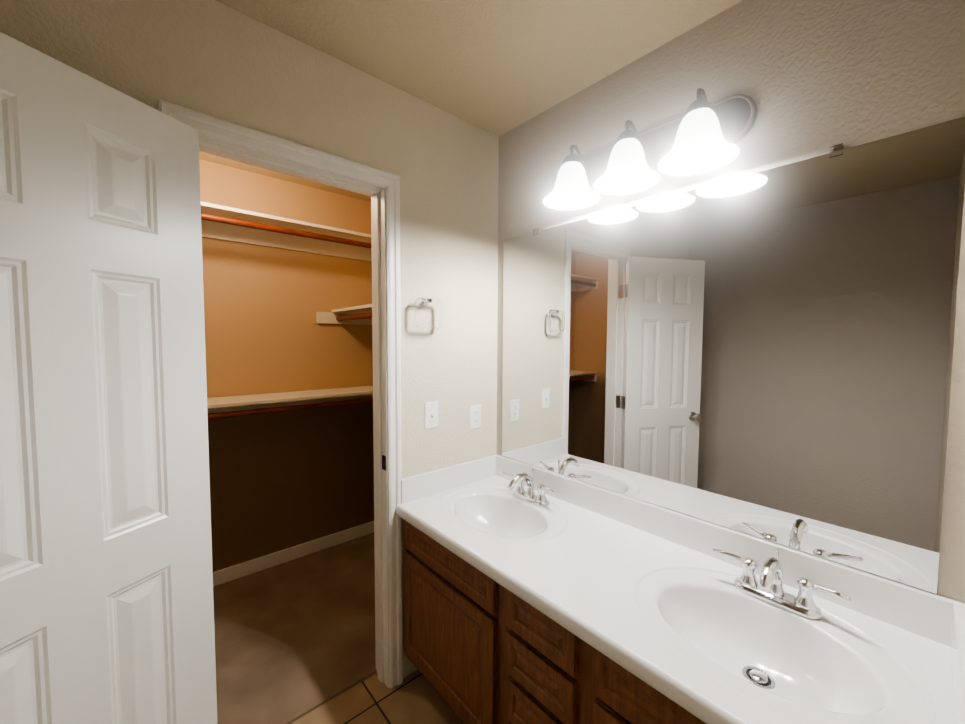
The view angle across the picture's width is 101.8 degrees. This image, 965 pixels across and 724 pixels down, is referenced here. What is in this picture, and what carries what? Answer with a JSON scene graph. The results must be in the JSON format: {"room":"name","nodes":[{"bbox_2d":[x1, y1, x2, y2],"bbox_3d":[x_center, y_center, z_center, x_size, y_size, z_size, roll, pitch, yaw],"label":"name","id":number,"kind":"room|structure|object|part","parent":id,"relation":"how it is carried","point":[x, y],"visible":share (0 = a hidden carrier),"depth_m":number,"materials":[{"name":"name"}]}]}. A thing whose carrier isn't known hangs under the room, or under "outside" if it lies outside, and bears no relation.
{"room":"bathroom","nodes":[
{"label":"bathroom","id":0,"kind":"room"},
{"bbox_2d":[0,0,498,678],"bbox_3d":[-0.884,0.158,1.207,2.680,2.440,0.115,-2,4,-41],"label":"wall","id":1,"kind":"structure","parent":0,"point":[214,58],"depth_m":1.52,"materials":[{"name":"beige paint"}]},
{"bbox_2d":[0,32,216,723],"bbox_3d":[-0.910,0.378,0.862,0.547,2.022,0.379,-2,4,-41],"label":"door","id":2,"kind":"structure","parent":1,"relation":"in","point":[106,597],"depth_m":0.90,"materials":[{"name":"white wood"}]},
{"bbox_2d":[158,99,402,688],"bbox_3d":[-0.656,0.318,1.418,0.739,2.100,0.149,-2,4,-41],"label":"door frame","id":3,"kind":"structure","parent":1,"relation":"attached to","point":[234,141],"depth_m":1.57,"materials":[{"name":"white wood"}]},
{"bbox_2d":[415,298,442,328],"bbox_3d":[-0.233,-0.206,1.649,0.138,0.130,0.050,-2,4,-41],"label":"towel ring","id":4,"kind":"object","parent":1,"relation":"attached to","point":[424,301],"visible":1,"depth_m":1.63,"materials":[{"name":"silver metal"}]},
{"bbox_2d":[424,401,437,428],"bbox_3d":[-0.219,0.233,1.710,0.070,0.115,0.018,-2,4,-41],"label":"switch plate","id":5,"kind":"object","parent":1,"relation":"attached to","point":[430,414],"visible":1,"depth_m":1.71,"materials":[{"name":"white plastic"}]},
{"bbox_2d":[470,404,480,429],"bbox_3d":[-0.032,0.264,1.883,0.070,0.115,0.008,-2,4,-41],"label":"electrical outlet plate","id":6,"kind":"object","parent":1,"relation":"attached to","point":[475,416],"visible":1,"depth_m":1.88,"materials":[{"name":"white plastic"}]},
{"bbox_2d":[199,159,373,571],"bbox_3d":[-1.739,0.104,2.145,2.640,2.440,0.115,-2,4,-41],"label":"wall","id":7,"kind":"structure","parent":0,"point":[279,481],"depth_m":2.48,"materials":[{"name":"paint"}]},
{"bbox_2d":[201,202,364,419],"bbox_3d":[-1.600,-0.178,1.973,2.408,1.229,0.300,-2,4,-41],"label":"closet shelving","id":8,"kind":"object","parent":7,"relation":"attached to","point":[220,222],"depth_m":2.30,"materials":[{"name":"beige wood"}]},
{"bbox_2d":[213,521,373,586],"bbox_3d":[-1.702,1.270,2.158,2.410,0.085,0.015,-2,4,-41],"label":"baseboard","id":9,"kind":"structure","parent":7,"relation":"attached to","point":[234,572],"depth_m":2.53,"materials":[{"name":"white"}]},
{"bbox_2d":[213,532,376,723],"bbox_3d":[-1.360,1.366,1.774,2.640,0.062,1.280,-2,4,-41],"label":"floor","id":10,"kind":"structure","parent":0,"point":[294,639],"depth_m":1.91,"materials":[{"name":"beige carpet"}]},
{"bbox_2d":[345,230,372,402],"bbox_3d":[-0.430,-0.286,2.227,0.310,1.029,0.810,-2,4,-41],"label":"closet shelving","id":11,"kind":"object","parent":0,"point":[357,244],"depth_m":2.58,"materials":[{"name":"beige wood"}]},
{"bbox_2d":[291,670,463,723],"bbox_3d":[-0.313,1.435,0.694,2.580,0.050,1.728,-2,4,-41],"label":"floor","id":12,"kind":"structure","parent":0,"point":[415,697],"depth_m":1.55,"materials":[{"name":"beige tile"}]},
{"bbox_2d":[396,454,964,723],"bbox_3d":[0.349,0.945,1.258,0.577,0.875,1.504,-2,4,-41],"label":"bathroom vanity","id":13,"kind":"object","parent":12,"relation":"on","point":[575,601],"visible":0.98,"depth_m":1.06,"materials":[{"name":"white stone"}]},
{"bbox_2d":[502,468,554,506],"bbox_3d":[0.166,0.523,1.638,0.168,0.134,0.292,-2,4,-41],"label":"faucet","id":14,"kind":"object","parent":13,"relation":"on","point":[530,496],"visible":1,"depth_m":1.64,"materials":[{"name":"silver metal"}]},
{"bbox_2d":[712,548,851,620],"bbox_3d":[0.733,0.560,0.995,0.168,0.134,0.292,-2,4,-41],"label":"faucet","id":15,"kind":"object","parent":13,"relation":"on","point":[768,587],"visible":1,"depth_m":0.99,"materials":[{"name":"silver metal"}]},
{"bbox_2d":[199,0,742,201],"bbox_3d":[-0.761,-1.103,1.007,2.680,0.100,3.008,-2,4,-41],"label":"ceiling","id":16,"kind":"structure","parent":0,"point":[498,68],"depth_m":1.30,"materials":[{"name":"beige paint"}]},
{"bbox_2d":[496,0,964,603],"bbox_3d":[0.648,0.156,1.399,0.126,2.440,1.623,-2,4,-41],"label":"wall","id":17,"kind":"structure","parent":0,"point":[767,354],"depth_m":1.10,"materials":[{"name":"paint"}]},
{"bbox_2d":[543,88,757,209],"bbox_3d":[0.482,-0.687,1.278,0.250,0.216,0.636,-2,4,-41],"label":"sconce","id":18,"kind":"object","parent":17,"relation":"attached to","point":[721,127],"depth_m":1.22,"materials":[{"name":"white glass"}]},
{"bbox_3d":[0.323,-0.642,1.426,0.057,0.073,0.057,3,4,40],"label":"vanity light sconce bulb","id":19,"kind":"part","parent":18,"relation":"part of","materials":[{"name":"white glass"}]},
{"bbox_3d":[0.464,-0.633,1.266,0.057,0.073,0.057,3,4,40],"label":"vanity light sconce bulb","id":20,"kind":"part","parent":18,"relation":"part of","materials":[{"name":"white glass"}]},
{"bbox_3d":[0.606,-0.623,1.105,0.057,0.073,0.057,3,4,40],"label":"vanity light sconce bulb","id":21,"kind":"part","parent":18,"relation":"part of","materials":[{"name":"white glass"}]}
]}

